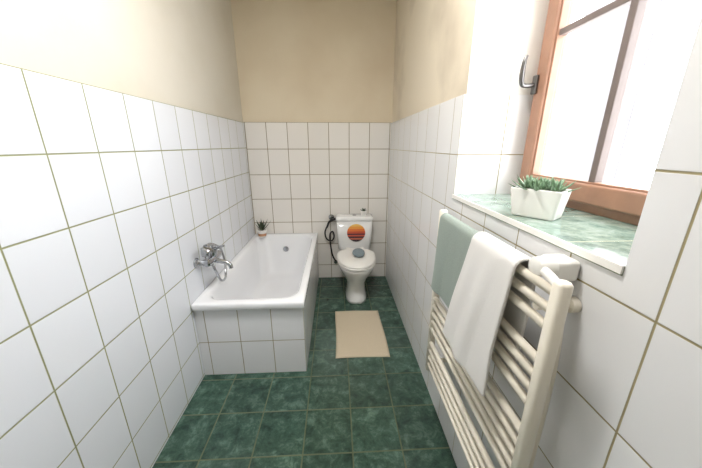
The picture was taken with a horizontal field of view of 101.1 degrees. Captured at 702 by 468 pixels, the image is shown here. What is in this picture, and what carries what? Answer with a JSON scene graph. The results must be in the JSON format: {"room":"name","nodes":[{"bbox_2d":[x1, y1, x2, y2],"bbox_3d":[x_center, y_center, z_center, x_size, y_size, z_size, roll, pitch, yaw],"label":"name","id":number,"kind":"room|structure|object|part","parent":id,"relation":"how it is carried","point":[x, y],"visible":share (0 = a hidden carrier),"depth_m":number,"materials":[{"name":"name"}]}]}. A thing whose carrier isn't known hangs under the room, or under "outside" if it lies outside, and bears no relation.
{"room":"bathroom","nodes":[
{"label":"bathroom","id":0,"kind":"room"},
{"bbox_2d":[0,0,254,467],"bbox_3d":[-0.981,-0.209,0.849,0.127,2.800,4.440,-1,17,-3],"label":"wall","id":1,"kind":"structure","parent":0,"point":[123,150],"depth_m":1.11,"materials":[{"name":"white tile"}]},
{"bbox_2d":[193,242,232,281],"bbox_3d":[-0.864,0.181,1.894,0.193,0.303,0.316,-1,17,-3],"label":"mixer tap","id":2,"kind":"object","parent":1,"relation":"attached to","point":[211,254],"visible":1,"depth_m":1.82,"materials":[{"name":"silver metal"}]},
{"bbox_3d":[-0.900,0.078,1.865,0.028,0.083,0.187,-1,17,-5],"label":"shower handle","id":3,"kind":"part","parent":2,"relation":"part of","materials":[{"name":"silver metal"}]},
{"bbox_3d":[-0.839,0.088,1.829,0.084,0.047,0.024,3,17,9],"label":"lever","id":4,"kind":"part","parent":2,"relation":"part of","materials":[{"name":"silver metal"}]},
{"bbox_3d":[-0.828,0.186,1.869,0.123,0.080,0.036,-1,17,-3],"label":"spout","id":5,"kind":"part","parent":2,"relation":"part of","materials":[{"name":"silver metal"}]},
{"bbox_2d":[257,228,266,237],"bbox_3d":[-0.906,-0.009,2.951,0.093,0.076,0.093,-1,17,-3],"label":"pot","id":6,"kind":"object","parent":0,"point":[262,232],"depth_m":2.92,"materials":[{"name":"white ceramic"}]},
{"bbox_2d":[152,276,456,467],"bbox_3d":[-0.043,1.162,1.256,2.000,0.100,4.560,-1,17,-3],"label":"floor","id":7,"kind":"structure","parent":0,"point":[358,412],"depth_m":1.62,"materials":[{"name":"green tile"}]},
{"bbox_2d":[191,233,318,374],"bbox_3d":[-0.651,0.454,2.481,0.666,0.531,1.444,-1,17,-3],"label":"bathtub","id":8,"kind":"object","parent":7,"relation":"on","point":[259,319],"visible":1,"depth_m":1.87,"materials":[{"name":"white ceramic"}]},
{"bbox_2d":[256,219,269,237],"bbox_3d":[-0.905,-0.061,2.951,0.141,0.176,0.152,-16,23,-41],"label":"aloe","id":9,"kind":"object","parent":8,"relation":"on","point":[262,229],"visible":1,"depth_m":2.92,"materials":[{"name":"green plant"}]},
{"bbox_2d":[336,213,375,303],"bbox_3d":[0.046,0.237,2.814,0.380,0.749,0.731,-1,17,-3],"label":"toilet","id":10,"kind":"object","parent":7,"relation":"on","point":[354,231],"visible":0.95,"depth_m":2.80,"materials":[{"name":"white ceramic"}]},
{"bbox_3d":[0.033,-0.002,3.023,0.364,0.315,0.176,-1,17,-3],"label":"tank","id":11,"kind":"part","parent":10,"relation":"part of","materials":[{"name":"white ceramic"}]},
{"bbox_3d":[0.033,-0.173,2.971,0.380,0.041,0.190,-1,17,-3],"label":"tank lid","id":12,"kind":"part","parent":10,"relation":"part of","materials":[{"name":"white ceramic"}]},
{"bbox_3d":[0.052,0.241,2.687,0.368,0.021,0.486,-1,17,-3],"label":"seat","id":13,"kind":"part","parent":10,"relation":"part of","materials":[{"name":"white plastic"}]},
{"bbox_3d":[0.052,0.217,2.681,0.364,0.024,0.484,-1,17,-3],"label":"lid","id":14,"kind":"part","parent":10,"relation":"part of","materials":[{"name":"white plastic"}]},
{"bbox_3d":[0.050,0.426,2.800,0.356,0.397,0.569,-1,17,-3],"label":"bowl","id":15,"kind":"part","parent":10,"relation":"part of","materials":[{"name":"white ceramic"}]},
{"bbox_2d":[352,248,364,256],"bbox_3d":[0.071,0.172,2.696,0.116,0.052,0.175,-1,17,-3],"label":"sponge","id":16,"kind":"object","parent":10,"relation":"on","point":[358,252],"visible":1,"depth_m":2.65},
{"bbox_2d":[361,208,366,215],"bbox_3d":[0.131,-0.232,2.961,0.079,0.076,0.078,14,22,39],"label":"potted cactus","id":17,"kind":"object","parent":10,"relation":"on","point":[363,211],"visible":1,"depth_m":2.94,"materials":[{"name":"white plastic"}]},
{"bbox_2d":[335,310,389,358],"bbox_3d":[0.069,0.777,2.317,0.393,0.009,0.607,-1,17,-3],"label":"bath mat","id":18,"kind":"object","parent":7,"relation":"on","point":[358,333],"visible":1,"depth_m":2.26,"materials":[{"name":"fabric"}]},
{"bbox_2d":[230,0,396,277],"bbox_3d":[-0.318,-0.850,2.933,1.437,2.800,0.150,-1,17,-3],"label":"wall","id":19,"kind":"structure","parent":0,"point":[316,77],"depth_m":2.76,"materials":[{"name":"white tile"}]},
{"bbox_2d":[324,214,337,263],"bbox_3d":[-0.204,0.071,3.105,0.160,0.562,0.071,-1,17,-3],"label":"bidet sprayer","id":20,"kind":"object","parent":19,"relation":"attached to","point":[331,217],"visible":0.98,"depth_m":3.08,"materials":[{"name":"black rubber"}]},
{"bbox_3d":[-0.194,-0.118,3.025,0.141,0.115,0.032,-3,17,-9],"label":"sprayer handle","id":21,"kind":"part","parent":20,"relation":"part of","materials":[{"name":"black rubber"}]},
{"bbox_2d":[511,186,571,220],"bbox_3d":[0.591,-0.101,0.913,0.094,0.089,0.144,-13,22,-37],"label":"pot","id":22,"kind":"object","parent":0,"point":[548,203],"depth_m":0.87,"materials":[{"name":"white ceramic"}]},
{"bbox_2d":[385,0,701,467],"bbox_3d":[0.724,-0.234,0.929,0.460,2.800,4.440,-1,17,-3],"label":"wall","id":23,"kind":"structure","parent":0,"point":[627,391],"depth_m":0.81,"materials":[{"name":"white tile"}]},
{"bbox_2d":[425,209,581,467],"bbox_3d":[0.442,0.375,1.006,0.110,0.832,0.694,-1,17,-3],"label":"towel radiator","id":24,"kind":"object","parent":23,"relation":"attached to","point":[558,270],"visible":0.86,"depth_m":0.72,"materials":[{"name":"metal"}]},
{"bbox_3d":[0.387,0.287,1.324,0.032,0.812,0.030,-1,17,-3],"label":"post","id":25,"kind":"part","parent":24,"relation":"part of","materials":[{"name":"metal"}]},
{"bbox_2d":[431,213,477,307],"bbox_3d":[0.384,0.123,1.055,0.062,0.331,0.353,-1,17,-3],"label":"hand towel","id":26,"kind":"object","parent":24,"relation":"hanging from","point":[454,237],"visible":0.61,"depth_m":1.08,"materials":[{"name":"green fabric"}]},
{"bbox_2d":[443,231,535,396],"bbox_3d":[0.385,0.211,0.874,0.102,0.416,0.305,-1,17,-3],"label":"bath towel","id":27,"kind":"object","parent":24,"relation":"hanging from","point":[479,302],"visible":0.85,"depth_m":0.80,"materials":[{"name":"white fabric"}]},
{"bbox_3d":[0.420,0.482,0.690,0.032,0.812,0.030,-1,17,-3],"label":"post","id":28,"kind":"part","parent":24,"relation":"part of","materials":[{"name":"metal"}]},
{"bbox_3d":[0.435,0.073,0.654,0.048,0.048,0.048,-1,17,-3],"label":"thermostat knob","id":29,"kind":"part","parent":24,"relation":"part of","materials":[{"name":"white plastic"}]},
{"bbox_2d":[452,194,623,273],"bbox_3d":[0.491,-0.054,0.944,0.004,0.017,0.835,-1,17,-3],"label":"trim","id":30,"kind":"structure","parent":23,"relation":"attached to","point":[618,268],"depth_m":0.71,"materials":[{"name":"white plastic"}]},
{"bbox_2d":[452,194,637,275],"bbox_3d":[0.654,-0.054,0.952,0.322,0.020,0.835,-1,17,-3],"label":"window sill","id":31,"kind":"structure","parent":23,"relation":"attached to","point":[611,239],"depth_m":0.79,"materials":[{"name":"green tile"}]},
{"bbox_2d":[508,174,578,220],"bbox_3d":[0.599,-0.120,0.908,0.165,0.129,0.193,-13,22,-37],"label":"potted succulent","id":32,"kind":"object","parent":31,"relation":"on","point":[544,199],"visible":1,"depth_m":0.88,"materials":[{"name":"white ceramic"}]},
{"bbox_2d":[519,0,647,225],"bbox_3d":[0.777,-0.657,0.773,0.156,1.238,0.835,-1,17,-3],"label":"window","id":33,"kind":"structure","parent":23,"relation":"in","point":[627,218],"depth_m":0.92,"materials":[{"name":"brown wood"}]},
{"bbox_3d":[0.716,-0.653,1.164,0.072,0.118,0.020,-1,17,-3],"label":"handle","id":34,"kind":"part","parent":33,"relation":"part of","materials":[{"name":"silver metal"}]},
{"bbox_3d":[0.716,-0.653,1.164,0.072,0.118,0.020,-1,17,-3],"label":"lever","id":35,"kind":"part","parent":33,"relation":"part of","materials":[{"name":"grey metal"}]},
{"bbox_2d":[530,75,538,94],"bbox_3d":[0.750,-0.609,1.180,0.012,0.070,0.028,-1,17,-3],"label":"plate","id":36,"kind":"object","parent":33,"relation":"attached to","point":[535,80],"depth_m":1.17,"materials":[{"name":"silver metal"}]},
{"bbox_3d":[0.805,-0.658,0.774,0.060,1.178,0.775,-1,17,-3],"label":"sash","id":37,"kind":"part","parent":33,"relation":"part of","materials":[{"name":"brown wood"}]},
{"bbox_2d":[531,0,648,192],"bbox_3d":[0.800,-0.658,0.774,0.030,1.058,0.655,-1,17,-3],"label":"bead","id":38,"kind":"object","parent":33,"relation":"attached to","point":[565,7],"depth_m":1.11},
{"bbox_3d":[0.804,-0.658,0.774,0.030,1.038,0.635,-1,17,-3],"label":"muntins","id":39,"kind":"part","parent":33,"relation":"part of","materials":[{"name":"wood"}]},
{"label":"outside","id":40,"kind":"structure","parent":0,"visible":0},
{"bbox_2d":[553,0,662,183],"bbox_3d":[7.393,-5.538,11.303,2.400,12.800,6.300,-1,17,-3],"label":"window pane","id":41,"kind":"structure","parent":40,"point":[600,40],"depth_m":8.51,"materials":[{"name":"glass"}]}
]}

